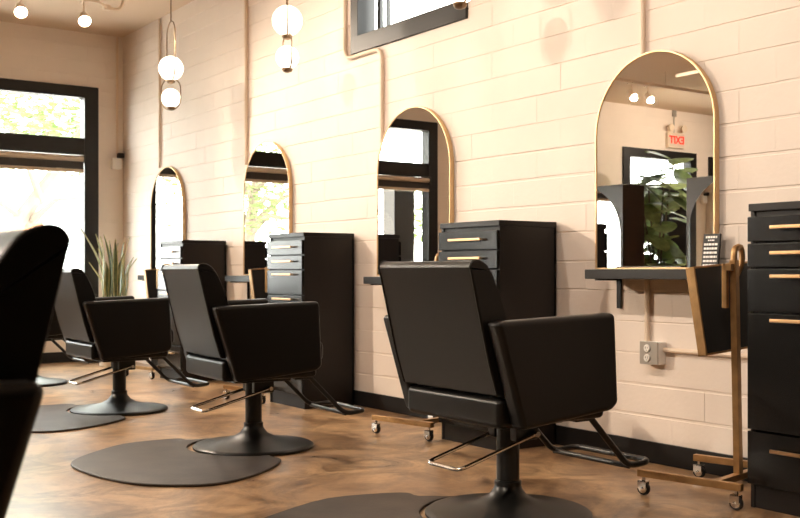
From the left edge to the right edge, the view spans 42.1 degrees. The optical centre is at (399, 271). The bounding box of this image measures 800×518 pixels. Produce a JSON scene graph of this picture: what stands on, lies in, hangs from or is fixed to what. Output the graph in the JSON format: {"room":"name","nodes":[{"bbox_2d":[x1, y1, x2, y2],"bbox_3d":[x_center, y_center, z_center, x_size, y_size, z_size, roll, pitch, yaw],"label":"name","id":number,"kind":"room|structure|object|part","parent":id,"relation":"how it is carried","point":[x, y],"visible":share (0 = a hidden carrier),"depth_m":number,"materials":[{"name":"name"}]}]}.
{"room":"salon","nodes":[
{"label":"salon","id":0,"kind":"room"},
{"bbox_2d":[0,21,122,352],"bbox_3d":[-7.581,-0.800,8.245,11.400,3.500,0.201,0,0,-35],"label":"wall","id":1,"kind":"structure","parent":0,"point":[27,52],"depth_m":11.11,"materials":[{"name":"beige paint"}]},
{"bbox_2d":[0,78,98,296],"bbox_3d":[-4.923,-0.810,10.029,4.040,2.320,0.155,0,0,-35],"label":"window","id":2,"kind":"structure","parent":1,"relation":"in","point":[87,144],"depth_m":11.05,"materials":[{"name":"brown metal"}]},
{"bbox_2d":[0,151,85,172],"bbox_3d":[-4.276,-1.143,10.359,2.280,0.185,0.095,0,0,-35],"label":"roller blind","id":3,"kind":"object","parent":2,"relation":"attached to","point":[8,159],"visible":1,"depth_m":10.74,"materials":[{"name":"beige fabric"}]},
{"bbox_2d":[41,352,89,362],"bbox_3d":[-6.232,0.895,9.056,7.820,0.110,0.018,0,0,-35],"label":"baseboard","id":4,"kind":"structure","parent":1,"relation":"attached to","point":[51,357],"depth_m":10.88,"materials":[{"name":"black"}]},
{"bbox_2d":[116,37,117,154],"bbox_3d":[-3.061,-1.905,11.257,0.024,1.270,0.024,0,0,-12],"label":"conduit","id":5,"kind":"object","parent":1,"relation":"attached to","point":[116,37],"visible":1,"depth_m":11.25,"materials":[{"name":"beige metal"}]},
{"bbox_2d":[111,153,123,169],"bbox_3d":[-3.052,-1.198,11.236,0.130,0.175,0.073,0,0,-35],"label":"wall sensor","id":6,"kind":"object","parent":1,"relation":"attached to","point":[116,163],"visible":1,"depth_m":11.21,"materials":[{"name":"white plastic"}]},
{"bbox_2d":[0,0,193,36],"bbox_3d":[-2.804,-2.650,1.397,11.400,0.200,16.900,0,0,-35],"label":"ceiling","id":7,"kind":"structure","parent":0,"point":[134,15],"depth_m":10.30,"materials":[{"name":"beige paint"}]},
{"bbox_2d":[77,0,124,10],"bbox_3d":[-6.130,-2.441,6.827,8.992,0.218,0.448,0,0,-35],"label":"track","id":8,"kind":"object","parent":7,"relation":"hanging from","point":[105,7],"visible":1,"depth_m":9.45,"materials":[{"name":"metal"}]},
{"bbox_2d":[14,0,27,18],"bbox_3d":[-3.156,-2.220,8.631,0.108,0.235,0.147,0,0,-35],"label":"track spotlight","id":9,"kind":"object","parent":8,"relation":"attached to","point":[20,11],"visible":1,"depth_m":8.61,"materials":[{"name":"white glass"}]},
{"bbox_2d":[78,0,90,26],"bbox_3d":[-2.720,-2.220,8.935,0.108,0.235,0.148,0,0,-35],"label":"track spotlight","id":10,"kind":"object","parent":8,"relation":"attached to","point":[84,20],"visible":1,"depth_m":8.92,"materials":[{"name":"white glass"}]},
{"bbox_3d":[-2.722,-2.269,8.953,0.040,0.138,0.100,0,0,-35],"label":"stem","id":11,"kind":"part","parent":10,"relation":"part of","materials":[{"name":"beige paint"}]},
{"bbox_3d":[-6.158,-2.350,6.556,8.636,0.036,0.036,0,0,-35],"label":"rail","id":12,"kind":"part","parent":8,"relation":"part of","materials":[{"name":"beige paint"}]},
{"bbox_2d":[158,0,182,110],"bbox_3d":[-1.970,-1.968,8.941,0.210,1.164,0.210,0,0,9],"label":"pendant lamp","id":13,"kind":"object","parent":7,"relation":"hanging from","point":[170,68],"visible":1,"depth_m":8.88,"materials":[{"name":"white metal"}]},
{"bbox_3d":[-1.970,-1.495,8.941,0.161,0.161,0.161,0,0,-35],"label":"globe","id":14,"kind":"part","parent":13,"relation":"part of","materials":[{"name":"beige glass"}]},
{"bbox_3d":[-1.970,-1.750,8.941,0.210,0.210,0.210,0,0,-35],"label":"globe","id":15,"kind":"part","parent":13,"relation":"part of","materials":[{"name":"beige glass"}]},
{"bbox_3d":[-1.970,-2.340,8.941,0.011,0.380,0.011,0,0,-12],"label":"rod","id":16,"kind":"part","parent":13,"relation":"part of","materials":[{"name":"brown metal"}]},
{"bbox_2d":[272,0,301,72],"bbox_3d":[-0.785,-1.968,7.243,0.210,1.164,0.218,0,0,-35],"label":"pendant lamp","id":17,"kind":"object","parent":7,"relation":"hanging from","point":[286,20],"visible":1,"depth_m":7.18,"materials":[{"name":"white glass"}]},
{"bbox_3d":[-0.785,-1.750,7.243,0.210,0.210,0.210,0,0,-35],"label":"globe","id":18,"kind":"part","parent":17,"relation":"part of","materials":[{"name":"beige glass"}]},
{"bbox_3d":[-0.785,-1.495,7.243,0.161,0.161,0.161,0,0,-35],"label":"globe","id":19,"kind":"part","parent":17,"relation":"part of","materials":[{"name":"beige glass"}]},
{"bbox_2d":[450,0,469,9],"bbox_3d":[0.317,-1.968,5.488,0.210,1.164,0.210,0,0,-35],"label":"pendant lamp","id":20,"kind":"object","parent":7,"relation":"hanging from","point":[458,4],"visible":1,"depth_m":5.46,"materials":[{"name":"white glass"}]},
{"bbox_3d":[0.317,-1.495,5.488,0.161,0.161,0.161,0,0,-35],"label":"globe","id":21,"kind":"part","parent":20,"relation":"part of","materials":[{"name":"beige glass"}]},
{"bbox_2d":[6,362,799,517],"bbox_3d":[-2.804,1.025,1.397,11.400,0.150,16.900,0,0,-35],"label":"floor","id":22,"kind":"structure","parent":0,"point":[346,457],"depth_m":4.98,"materials":[{"name":"wood"}]},
{"bbox_2d":[0,223,70,517],"bbox_3d":[-1.045,0.441,1.429,1.010,1.018,0.724,0,0,-35],"label":"chair","id":23,"kind":"object","parent":22,"relation":"on","point":[33,259],"visible":1,"depth_m":1.44,"materials":[{"name":"black leather"}]},
{"bbox_3d":[-0.734,0.331,1.250,0.592,0.402,0.075,0,0,-35],"label":"armrest","id":24,"kind":"part","parent":23,"relation":"part of","materials":[{"name":"black leather"}]},
{"bbox_3d":[-0.720,0.173,1.656,0.210,0.475,0.580,0,0,-35],"label":"backrest","id":25,"kind":"part","parent":23,"relation":"part of","materials":[{"name":"black leather"}]},
{"bbox_2d":[36,310,99,386],"bbox_3d":[-3.092,0.453,8.877,1.010,0.994,0.724,0,0,-35],"label":"chair","id":26,"kind":"object","parent":22,"relation":"on","point":[54,333],"visible":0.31,"depth_m":8.72,"materials":[{"name":"black leather"}]},
{"bbox_3d":[-3.021,0.355,8.531,0.592,0.402,0.075,0,0,-35],"label":"armrest","id":27,"kind":"part","parent":26,"relation":"part of","materials":[{"name":"black leather"}]},
{"bbox_3d":[-3.176,0.504,8.819,0.530,0.108,0.570,0,0,-35],"label":"seat","id":28,"kind":"part","parent":26,"relation":"part of","materials":[{"name":"black leather"}]},
{"bbox_2d":[32,404,125,432],"bbox_3d":[-2.293,0.944,6.731,0.908,0.012,1.261,0,0,-29],"label":"floor mat","id":29,"kind":"object","parent":22,"relation":"on","point":[50,418],"visible":0.75,"depth_m":6.61,"materials":[{"name":"rubber"}]},
{"bbox_2d":[80,228,136,366],"bbox_3d":[-2.904,0.255,10.433,0.394,1.390,0.488,0,0,16],"label":"potted snake plant","id":30,"kind":"object","parent":22,"relation":"on","point":[113,280],"visible":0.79,"depth_m":10.41,"materials":[{"name":"green plant"}]},
{"bbox_3d":[-2.895,0.608,10.478,0.370,0.685,0.370,0,0,-35],"label":"planter","id":31,"kind":"part","parent":30,"relation":"part of","materials":[{"name":"beige ceramic"}]},
{"bbox_2d":[54,268,209,415],"bbox_3d":[-1.860,0.462,7.189,1.010,0.976,0.724,0,0,-35],"label":"chair","id":32,"kind":"object","parent":22,"relation":"on","point":[121,331],"visible":0.97,"depth_m":6.88,"materials":[{"name":"black leather"}]},
{"bbox_3d":[-2.185,0.215,6.962,0.210,0.475,0.580,0,0,-35],"label":"backrest","id":33,"kind":"part","parent":32,"relation":"part of","materials":[{"name":"black leather"}]},
{"bbox_3d":[-2.160,0.373,7.375,0.592,0.402,0.075,0,0,-35],"label":"armrest","id":34,"kind":"part","parent":32,"relation":"part of","materials":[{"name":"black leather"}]},
{"bbox_3d":[-1.944,0.522,7.130,0.530,0.108,0.570,0,0,-35],"label":"seat","id":35,"kind":"part","parent":32,"relation":"part of","materials":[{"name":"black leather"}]},
{"bbox_3d":[-1.927,0.622,7.141,0.320,0.092,0.280,0,0,-35],"label":"mounting plate","id":36,"kind":"part","parent":32,"relation":"part of","materials":[{"name":"black metal"}]},
{"bbox_3d":[-1.910,0.441,7.154,0.542,0.115,0.564,0,0,-35],"label":"seat","id":37,"kind":"part","parent":32,"relation":"part of","materials":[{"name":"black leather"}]},
{"bbox_3d":[-1.788,0.373,6.843,0.592,0.402,0.075,0,0,-35],"label":"armrest","id":38,"kind":"part","parent":32,"relation":"part of","materials":[{"name":"black leather"}]},
{"bbox_2d":[126,268,159,378],"bbox_3d":[-2.171,0.415,9.527,0.472,1.069,0.547,0,0,43],"label":"trolley","id":39,"kind":"object","parent":22,"relation":"on","point":[150,275],"visible":0.29,"depth_m":9.42,"materials":[{"name":"gold metal"}]},
{"bbox_3d":[-2.174,0.857,9.524,0.465,0.030,0.528,0,0,43],"label":"frame","id":40,"kind":"part","parent":39,"relation":"part of","materials":[{"name":"gold metal"}]},
{"bbox_2d":[143,269,159,297],"bbox_3d":[-2.116,0.151,9.540,0.465,0.407,0.093,0,0,-35],"label":"tray","id":41,"kind":"object","parent":39,"relation":"on","point":[149,274],"depth_m":9.43,"materials":[{"name":"black metal"}]},
{"bbox_2d":[71,438,280,486],"bbox_3d":[-1.132,0.944,5.189,0.926,0.012,1.287,0,0,-35],"label":"floor mat","id":42,"kind":"object","parent":22,"relation":"on","point":[162,462],"visible":0.91,"depth_m":5.07,"materials":[{"name":"rubber"}]},
{"bbox_2d":[158,240,225,382],"bbox_3d":[-1.864,0.338,9.222,0.459,1.225,0.518,0,0,-35],"label":"cabinet","id":43,"kind":"object","parent":22,"relation":"on","point":[212,253],"visible":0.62,"depth_m":9.05,"materials":[{"name":"black laminate"}]},
{"bbox_3d":[-2.017,0.073,9.115,0.022,0.170,0.510,0,0,-35],"label":"drawer","id":44,"kind":"part","parent":43,"relation":"part of","materials":[{"name":"black wood"}]},
{"bbox_3d":[-2.017,0.399,9.115,0.022,0.466,0.510,0,0,-35],"label":"drawer","id":45,"kind":"part","parent":43,"relation":"part of","materials":[{"name":"black wood"}]},
{"bbox_3d":[-2.017,0.746,9.115,0.022,0.212,0.510,0,0,-35],"label":"drawer","id":46,"kind":"part","parent":43,"relation":"part of","materials":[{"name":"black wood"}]},
{"bbox_3d":[-2.017,-0.067,9.115,0.022,0.094,0.510,0,0,-35],"label":"drawer","id":47,"kind":"part","parent":43,"relation":"part of","materials":[{"name":"black wood"}]},
{"bbox_3d":[-2.017,-0.172,9.115,0.022,0.100,0.510,0,0,-35],"label":"drawer","id":48,"kind":"part","parent":43,"relation":"part of","materials":[{"name":"black wood"}]},
{"bbox_2d":[223,267,269,403],"bbox_3d":[-0.966,0.415,7.801,0.472,1.069,0.547,0,0,43],"label":"trolley","id":49,"kind":"object","parent":22,"relation":"on","point":[257,277],"visible":0.25,"depth_m":7.70,"materials":[{"name":"gold metal"}]},
{"bbox_3d":[-0.970,0.857,7.797,0.465,0.030,0.528,0,0,43],"label":"frame","id":50,"kind":"part","parent":49,"relation":"part of","materials":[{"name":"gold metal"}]},
{"bbox_2d":[248,268,269,298],"bbox_3d":[-0.911,0.151,7.813,0.465,0.407,0.093,0,0,-35],"label":"tray","id":51,"kind":"object","parent":49,"relation":"on","point":[256,276],"depth_m":7.70,"materials":[{"name":"black metal"}]},
{"bbox_2d":[161,263,364,455],"bbox_3d":[-0.724,0.453,5.682,1.010,0.994,0.724,0,0,-31],"label":"chair","id":52,"kind":"object","parent":22,"relation":"on","point":[256,344],"visible":0.98,"depth_m":5.38,"materials":[{"name":"black leather"}]},
{"bbox_3d":[-1.064,0.198,5.479,0.210,0.475,0.580,0,0,-31],"label":"backrest","id":53,"kind":"part","parent":52,"relation":"part of","materials":[{"name":"black leather"}]},
{"bbox_3d":[-1.010,0.355,5.889,0.592,0.402,0.075,0,0,-31],"label":"armrest","id":54,"kind":"part","parent":52,"relation":"part of","materials":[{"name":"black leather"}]},
{"bbox_3d":[-0.812,0.504,5.629,0.530,0.108,0.570,0,0,-31],"label":"seat","id":55,"kind":"part","parent":52,"relation":"part of","materials":[{"name":"black leather"}]},
{"bbox_3d":[-0.776,0.422,5.651,0.542,0.115,0.564,0,0,-31],"label":"seat","id":56,"kind":"part","parent":52,"relation":"part of","materials":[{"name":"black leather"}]},
{"bbox_3d":[-0.794,0.604,5.640,0.320,0.092,0.280,0,0,-31],"label":"mounting plate","id":57,"kind":"part","parent":52,"relation":"part of","materials":[{"name":"black metal"}]},
{"bbox_3d":[-0.677,0.355,5.332,0.592,0.402,0.075,0,0,-31],"label":"armrest","id":58,"kind":"part","parent":52,"relation":"part of","materials":[{"name":"black leather"}]},
{"bbox_2d":[267,232,353,408],"bbox_3d":[-0.662,0.338,7.500,0.459,1.225,0.518,0,0,-35],"label":"cabinet","id":59,"kind":"object","parent":22,"relation":"on","point":[303,266],"visible":0.83,"depth_m":7.33,"materials":[{"name":"black laminate"}]},
{"bbox_3d":[-0.831,0.191,7.370,0.034,0.014,0.280,0,0,-35],"label":"handle","id":60,"kind":"part","parent":59,"relation":"part of","materials":[{"name":"gold metal"}]},
{"bbox_3d":[-0.831,0.017,7.370,0.034,0.014,0.280,0,0,-35],"label":"handle","id":61,"kind":"part","parent":59,"relation":"part of","materials":[{"name":"gold metal"}]},
{"bbox_3d":[-0.831,-0.075,7.370,0.034,0.014,0.280,0,0,-35],"label":"handle","id":62,"kind":"part","parent":59,"relation":"part of","materials":[{"name":"gold metal"}]},
{"bbox_3d":[-0.831,-0.176,7.370,0.034,0.014,0.280,0,0,-35],"label":"handle","id":63,"kind":"part","parent":59,"relation":"part of","materials":[{"name":"gold metal"}]},
{"bbox_3d":[-0.816,0.399,7.393,0.022,0.466,0.510,0,0,-35],"label":"drawer","id":64,"kind":"part","parent":59,"relation":"part of","materials":[{"name":"black wood"}]},
{"bbox_3d":[-0.816,0.073,7.393,0.022,0.170,0.510,0,0,-35],"label":"drawer","id":65,"kind":"part","parent":59,"relation":"part of","materials":[{"name":"black wood"}]},
{"bbox_3d":[-0.816,-0.067,7.393,0.022,0.094,0.510,0,0,-35],"label":"drawer","id":66,"kind":"part","parent":59,"relation":"part of","materials":[{"name":"black wood"}]},
{"bbox_3d":[-0.816,-0.172,7.393,0.022,0.100,0.510,0,0,-35],"label":"drawer","id":67,"kind":"part","parent":59,"relation":"part of","materials":[{"name":"black wood"}]},
{"bbox_3d":[-0.816,0.746,7.393,0.022,0.212,0.510,0,0,-35],"label":"drawer","id":68,"kind":"part","parent":59,"relation":"part of","materials":[{"name":"black wood"}]},
{"bbox_2d":[265,492,451,517],"bbox_3d":[-0.053,0.944,3.690,1.003,0.012,1.390,0,0,-19],"label":"floor mat","id":69,"kind":"object","parent":22,"relation":"on","point":[396,504],"visible":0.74,"depth_m":4.14,"materials":[{"name":"rubber"}]},
{"bbox_2d":[372,253,438,440],"bbox_3d":[0.186,0.415,6.166,0.472,1.069,0.547,0,0,43],"label":"trolley","id":70,"kind":"object","parent":22,"relation":"on","point":[429,423],"visible":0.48,"depth_m":5.97,"materials":[{"name":"gold metal"}]},
{"bbox_3d":[0.183,0.857,6.163,0.465,0.030,0.528,0,0,43],"label":"frame","id":71,"kind":"part","parent":70,"relation":"part of","materials":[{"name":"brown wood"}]},
{"bbox_2d":[439,220,556,450],"bbox_3d":[0.526,0.338,5.805,0.459,1.225,0.518,0,0,-35],"label":"cabinet","id":72,"kind":"object","parent":22,"relation":"on","point":[520,256],"visible":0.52,"depth_m":5.63,"materials":[{"name":"black laminate"}]},
{"bbox_3d":[0.373,0.746,5.698,0.022,0.212,0.510,0,0,-35],"label":"drawer","id":73,"kind":"part","parent":72,"relation":"part of","materials":[{"name":"black wood"}]},
{"bbox_3d":[0.357,-0.075,5.675,0.034,0.014,0.280,0,0,-35],"label":"handle","id":74,"kind":"part","parent":72,"relation":"part of","materials":[{"name":"gold metal"}]},
{"bbox_3d":[0.357,-0.176,5.675,0.034,0.014,0.280,0,0,-35],"label":"handle","id":75,"kind":"part","parent":72,"relation":"part of","materials":[{"name":"gold metal"}]},
{"bbox_3d":[0.373,-0.067,5.698,0.022,0.094,0.510,0,0,-35],"label":"drawer","id":76,"kind":"part","parent":72,"relation":"part of","materials":[{"name":"black wood"}]},
{"bbox_3d":[0.373,-0.172,5.698,0.022,0.100,0.510,0,0,-35],"label":"drawer","id":77,"kind":"part","parent":72,"relation":"part of","materials":[{"name":"black wood"}]},
{"bbox_3d":[0.373,0.073,5.698,0.022,0.170,0.510,0,0,-35],"label":"drawer","id":78,"kind":"part","parent":72,"relation":"part of","materials":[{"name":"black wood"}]},
{"bbox_2d":[378,259,648,517],"bbox_3d":[0.490,0.453,4.113,1.010,0.994,0.724,0,0,-35],"label":"chair","id":79,"kind":"object","parent":22,"relation":"on","point":[457,356],"visible":1,"depth_m":3.82,"materials":[{"name":"black leather"}]},
{"bbox_3d":[0.190,0.355,4.299,0.592,0.402,0.075,0,0,-35],"label":"armrest","id":80,"kind":"part","parent":79,"relation":"part of","materials":[{"name":"black leather"}]},
{"bbox_3d":[0.165,0.198,3.886,0.210,0.475,0.580,0,0,-35],"label":"backrest","id":81,"kind":"part","parent":79,"relation":"part of","materials":[{"name":"black leather"}]},
{"bbox_3d":[0.439,0.422,4.077,0.542,0.115,0.564,0,0,-35],"label":"seat","id":82,"kind":"part","parent":79,"relation":"part of","materials":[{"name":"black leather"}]},
{"bbox_3d":[0.406,0.504,4.054,0.530,0.108,0.570,0,0,-35],"label":"seat","id":83,"kind":"part","parent":79,"relation":"part of","materials":[{"name":"black leather"}]},
{"bbox_3d":[0.422,0.604,4.066,0.320,0.092,0.280,0,0,-35],"label":"mounting plate","id":84,"kind":"part","parent":79,"relation":"part of","materials":[{"name":"black metal"}]},
{"bbox_3d":[0.561,0.355,3.767,0.592,0.402,0.075,0,0,-35],"label":"armrest","id":85,"kind":"part","parent":79,"relation":"part of","materials":[{"name":"black leather"}]},
{"bbox_2d":[637,244,750,509],"bbox_3d":[1.365,0.415,4.477,0.472,1.069,0.547,0,0,43],"label":"trolley","id":86,"kind":"object","parent":22,"relation":"on","point":[718,293],"visible":0.79,"depth_m":4.36,"materials":[{"name":"gold metal"}]},
{"bbox_3d":[1.361,0.857,4.473,0.465,0.030,0.528,0,0,43],"label":"frame","id":87,"kind":"part","parent":86,"relation":"part of","materials":[{"name":"gold metal"}]},
{"bbox_2d":[686,261,750,355],"bbox_3d":[1.420,0.151,4.489,0.465,0.407,0.093,0,0,-35],"label":"tray","id":88,"kind":"object","parent":86,"relation":"on","point":[712,325],"depth_m":4.40,"materials":[{"name":"black metal"}]},
{"bbox_3d":[1.406,0.401,4.349,0.028,0.902,0.076,0,0,43],"label":"post","id":89,"kind":"part","parent":86,"relation":"part of","materials":[{"name":"gold metal"}]},
{"bbox_3d":[1.409,-0.047,4.373,0.055,0.145,0.106,0,0,43],"label":"handle","id":90,"kind":"part","parent":86,"relation":"part of","materials":[{"name":"gold metal"}]},
{"bbox_2d":[748,201,799,516],"bbox_3d":[1.709,0.338,4.100,0.459,1.225,0.518,0,0,-35],"label":"cabinet","id":91,"kind":"object","parent":22,"relation":"on","point":[773,228],"visible":1,"depth_m":4.10,"materials":[{"name":"black laminate"}]},
{"bbox_3d":[1.556,0.746,3.993,0.022,0.212,0.510,0,0,-35],"label":"drawer","id":92,"kind":"part","parent":91,"relation":"part of","materials":[{"name":"black wood"}]},
{"bbox_3d":[1.556,0.399,3.993,0.022,0.466,0.510,0,0,-35],"label":"drawer","id":93,"kind":"part","parent":91,"relation":"part of","materials":[{"name":"black wood"}]},
{"bbox_3d":[1.556,0.073,3.993,0.022,0.170,0.510,0,0,-35],"label":"drawer","id":94,"kind":"part","parent":91,"relation":"part of","materials":[{"name":"black wood"}]},
{"bbox_3d":[1.556,-0.067,3.993,0.022,0.094,0.510,0,0,-35],"label":"drawer","id":95,"kind":"part","parent":91,"relation":"part of","materials":[{"name":"black wood"}]},
{"bbox_3d":[1.556,-0.172,3.993,0.022,0.100,0.510,0,0,-35],"label":"drawer","id":96,"kind":"part","parent":91,"relation":"part of","materials":[{"name":"black wood"}]},
{"bbox_3d":[1.540,0.703,3.970,0.034,0.014,0.280,0,0,-35],"label":"handle","id":97,"kind":"part","parent":91,"relation":"part of","materials":[{"name":"gold metal"}]},
{"bbox_3d":[1.540,0.191,3.970,0.034,0.014,0.280,0,0,-35],"label":"handle","id":98,"kind":"part","parent":91,"relation":"part of","materials":[{"name":"gold metal"}]},
{"bbox_3d":[1.540,0.017,3.970,0.034,0.014,0.280,0,0,-35],"label":"handle","id":99,"kind":"part","parent":91,"relation":"part of","materials":[{"name":"gold metal"}]},
{"bbox_3d":[1.540,-0.075,3.970,0.034,0.014,0.280,0,0,-35],"label":"handle","id":100,"kind":"part","parent":91,"relation":"part of","materials":[{"name":"gold metal"}]},
{"bbox_3d":[1.540,-0.176,3.970,0.034,0.014,0.280,0,0,-35],"label":"handle","id":101,"kind":"part","parent":91,"relation":"part of","materials":[{"name":"gold metal"}]},
{"bbox_2d":[123,0,799,457],"bbox_3d":[1.789,-0.800,4.601,0.201,3.500,16.900,0,0,-35],"label":"wall","id":102,"kind":"structure","parent":0,"point":[518,88],"depth_m":6.18,"materials":[{"name":"beige brick"}]},
{"bbox_2d":[138,275,144,280],"bbox_3d":[-2.311,0.132,10.129,0.199,0.200,0.820,0,0,-35],"label":"wall shelf","id":103,"kind":"object","parent":102,"relation":"attached to","point":[140,277],"visible":0.09,"depth_m":10.34,"materials":[{"name":"black laminate"}]},
{"bbox_2d":[158,18,160,167],"bbox_3d":[-2.408,-1.790,10.415,0.024,1.500,0.024,0,0,-12],"label":"conduit","id":104,"kind":"object","parent":102,"relation":"attached to","point":[159,19],"visible":1,"depth_m":10.41,"materials":[{"name":"metal"}]},
{"bbox_2d":[150,166,185,268],"bbox_3d":[-2.287,-0.506,10.237,0.034,1.062,0.815,0,0,-35],"label":"arched mirror","id":105,"kind":"object","parent":102,"relation":"attached to","point":[168,198],"visible":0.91,"depth_m":10.23,"materials":[{"name":"gold metal"}]},
{"bbox_2d":[225,276,249,298],"bbox_3d":[-1.141,0.132,8.452,0.199,0.200,0.890,0,0,-35],"label":"wall shelf","id":106,"kind":"object","parent":102,"relation":"attached to","point":[227,278],"visible":0.46,"depth_m":8.64,"materials":[{"name":"black laminate"}]},
{"bbox_2d":[244,0,247,164],"bbox_3d":[-1.309,-1.725,8.841,0.030,1.630,0.030,0,0,33],"label":"conduit","id":107,"kind":"object","parent":102,"relation":"attached to","point":[245,1],"visible":1,"depth_m":8.83,"materials":[{"name":"beige metal"}]},
{"bbox_2d":[243,141,292,274],"bbox_3d":[-1.090,-0.521,8.521,0.034,1.093,0.800,0,0,-35],"label":"arched mirror","id":108,"kind":"object","parent":102,"relation":"attached to","point":[268,186],"visible":0.94,"depth_m":8.55,"materials":[{"name":"gold metal"}]},
{"bbox_2d":[343,0,383,142],"bbox_3d":[-0.262,-1.715,7.340,0.030,1.650,0.510,0,0,-35],"label":"conduit","id":109,"kind":"object","parent":102,"relation":"attached to","point":[373,50],"visible":1,"depth_m":7.16,"materials":[{"name":"beige metal"}]},
{"bbox_2d":[363,277,381,284],"bbox_3d":[0.072,0.132,6.713,0.199,0.200,0.830,0,0,-35],"label":"wall shelf","id":110,"kind":"object","parent":102,"relation":"attached to","point":[366,280],"visible":0.16,"depth_m":6.92,"materials":[{"name":"black laminate"}]},
{"bbox_2d":[350,0,468,54],"bbox_3d":[0.084,-1.925,6.968,0.150,0.730,1.326,0,0,-35],"label":"window","id":111,"kind":"structure","parent":102,"relation":"in","point":[364,36],"depth_m":7.18,"materials":[{"name":"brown metal"}]},
{"bbox_3d":[-0.139,-1.935,7.374,0.030,0.510,0.035,0,0,-35],"label":"sash","id":112,"kind":"part","parent":111,"relation":"part of","materials":[{"name":"white metal"}]},
{"bbox_3d":[-0.082,-1.935,7.292,0.030,0.510,0.015,0,0,-35],"label":"sash","id":113,"kind":"part","parent":111,"relation":"part of","materials":[{"name":"white metal"}]},
{"bbox_2d":[377,106,453,275],"bbox_3d":[0.089,-0.530,6.831,0.034,1.110,0.825,0,0,-35],"label":"arched mirror","id":114,"kind":"object","parent":102,"relation":"attached to","point":[415,162],"visible":0.98,"depth_m":6.81,"materials":[{"name":"gold metal"}]},
{"bbox_2d":[151,359,747,481],"bbox_3d":[1.946,0.897,4.192,0.018,0.105,15.650,0,0,-35],"label":"baseboard","id":115,"kind":"structure","parent":102,"relation":"attached to","point":[675,456],"depth_m":5.33,"materials":[{"name":"black"}]},
{"bbox_2d":[585,269,686,307],"bbox_3d":[1.266,0.087,5.001,0.199,0.200,0.855,0,0,-35],"label":"wall shelf","id":116,"kind":"object","parent":102,"relation":"attached to","point":[597,274],"visible":0.47,"depth_m":5.05,"materials":[{"name":"black laminate"}]},
{"bbox_2d":[701,233,721,265],"bbox_3d":[1.446,-0.095,4.831,0.032,0.165,0.094,0,0,-35],"label":"sign","id":117,"kind":"object","parent":116,"relation":"on","point":[710,253],"visible":0.81,"depth_m":4.82,"materials":[{"name":"black"}]},
{"bbox_2d":[640,0,644,54],"bbox_3d":[1.218,-1.815,5.218,0.024,1.450,0.024,0,0,-12],"label":"conduit","id":118,"kind":"object","parent":102,"relation":"attached to","point":[642,2],"visible":1,"depth_m":5.21,"materials":[{"name":"beige metal"}]},
{"bbox_2d":[644,279,649,340],"bbox_3d":[1.234,0.193,5.195,0.024,0.314,0.024,0,0,-12],"label":"conduit","id":119,"kind":"object","parent":102,"relation":"attached to","point":[646,281],"visible":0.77,"depth_m":5.18,"materials":[{"name":"beige metal"}]},
{"bbox_2d":[640,341,665,364],"bbox_3d":[1.247,0.400,5.143,0.068,0.112,0.120,0,0,-35],"label":"outlet box","id":120,"kind":"object","parent":102,"relation":"attached to","point":[651,352],"visible":1,"depth_m":5.11,"materials":[{"name":"white plastic"}]},
{"bbox_2d":[644,344,649,351],"bbox_3d":[1.218,0.376,5.133,0.008,0.038,0.038,0,0,-35],"label":"receptacle","id":121,"kind":"object","parent":120,"relation":"attached to","point":[646,346],"depth_m":5.13,"materials":[{"name":"white plastic"}]},
{"bbox_2d":[644,354,649,361],"bbox_3d":[1.218,0.424,5.133,0.008,0.038,0.038,0,0,-35],"label":"receptacle","id":122,"kind":"object","parent":120,"relation":"attached to","point":[646,356],"depth_m":5.13,"materials":[{"name":"white plastic"}]},
{"bbox_3d":[1.228,0.400,5.130,0.007,0.112,0.116,0,0,-35],"label":"plate","id":123,"kind":"part","parent":120,"relation":"part of","materials":[{"name":"silver metal"}]},
{"bbox_2d":[595,50,718,268],"bbox_3d":[1.257,-0.554,5.156,0.034,1.078,0.765,0,0,-35],"label":"arched mirror","id":124,"kind":"object","parent":102,"relation":"attached to","point":[657,128],"visible":0.96,"depth_m":5.13,"materials":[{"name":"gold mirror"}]},
{"bbox_2d":[663,347,747,358],"bbox_3d":[1.500,0.382,4.814,0.024,0.024,0.780,0,0,-35],"label":"conduit","id":125,"kind":"object","parent":102,"relation":"attached to","point":[668,350],"visible":0.52,"depth_m":4.96,"materials":[{"name":"beige metal"}]},
{"label":"outside","id":126,"kind":"structure","parent":0,"visible":0},
{"bbox_3d":[-19.127,1.160,36.160,130.000,0.180,58.800,0,0,-35],"label":"ground","id":127,"kind":"structure","parent":126,"visible":0},
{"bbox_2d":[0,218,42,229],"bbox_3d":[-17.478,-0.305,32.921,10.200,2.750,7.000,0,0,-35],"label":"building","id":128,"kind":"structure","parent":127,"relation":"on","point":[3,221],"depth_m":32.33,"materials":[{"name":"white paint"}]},
{"bbox_2d":[0,92,79,231],"bbox_3d":[-5.970,-2.337,18.989,8.589,6.937,8.664,0,0,6],"label":"tree","id":129,"kind":"object","parent":127,"relation":"on","point":[27,214],"visible":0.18,"depth_m":18.35,"materials":[{"name":"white plant"}]},
{"bbox_2d":[7,99,79,220],"bbox_3d":[-5.322,-2.428,27.960,10.017,7.015,9.459,0,0,-21],"label":"tree","id":130,"kind":"object","parent":127,"relation":"on","point":[78,174],"visible":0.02,"depth_m":26.26,"materials":[{"name":"brown plant"}]}
]}

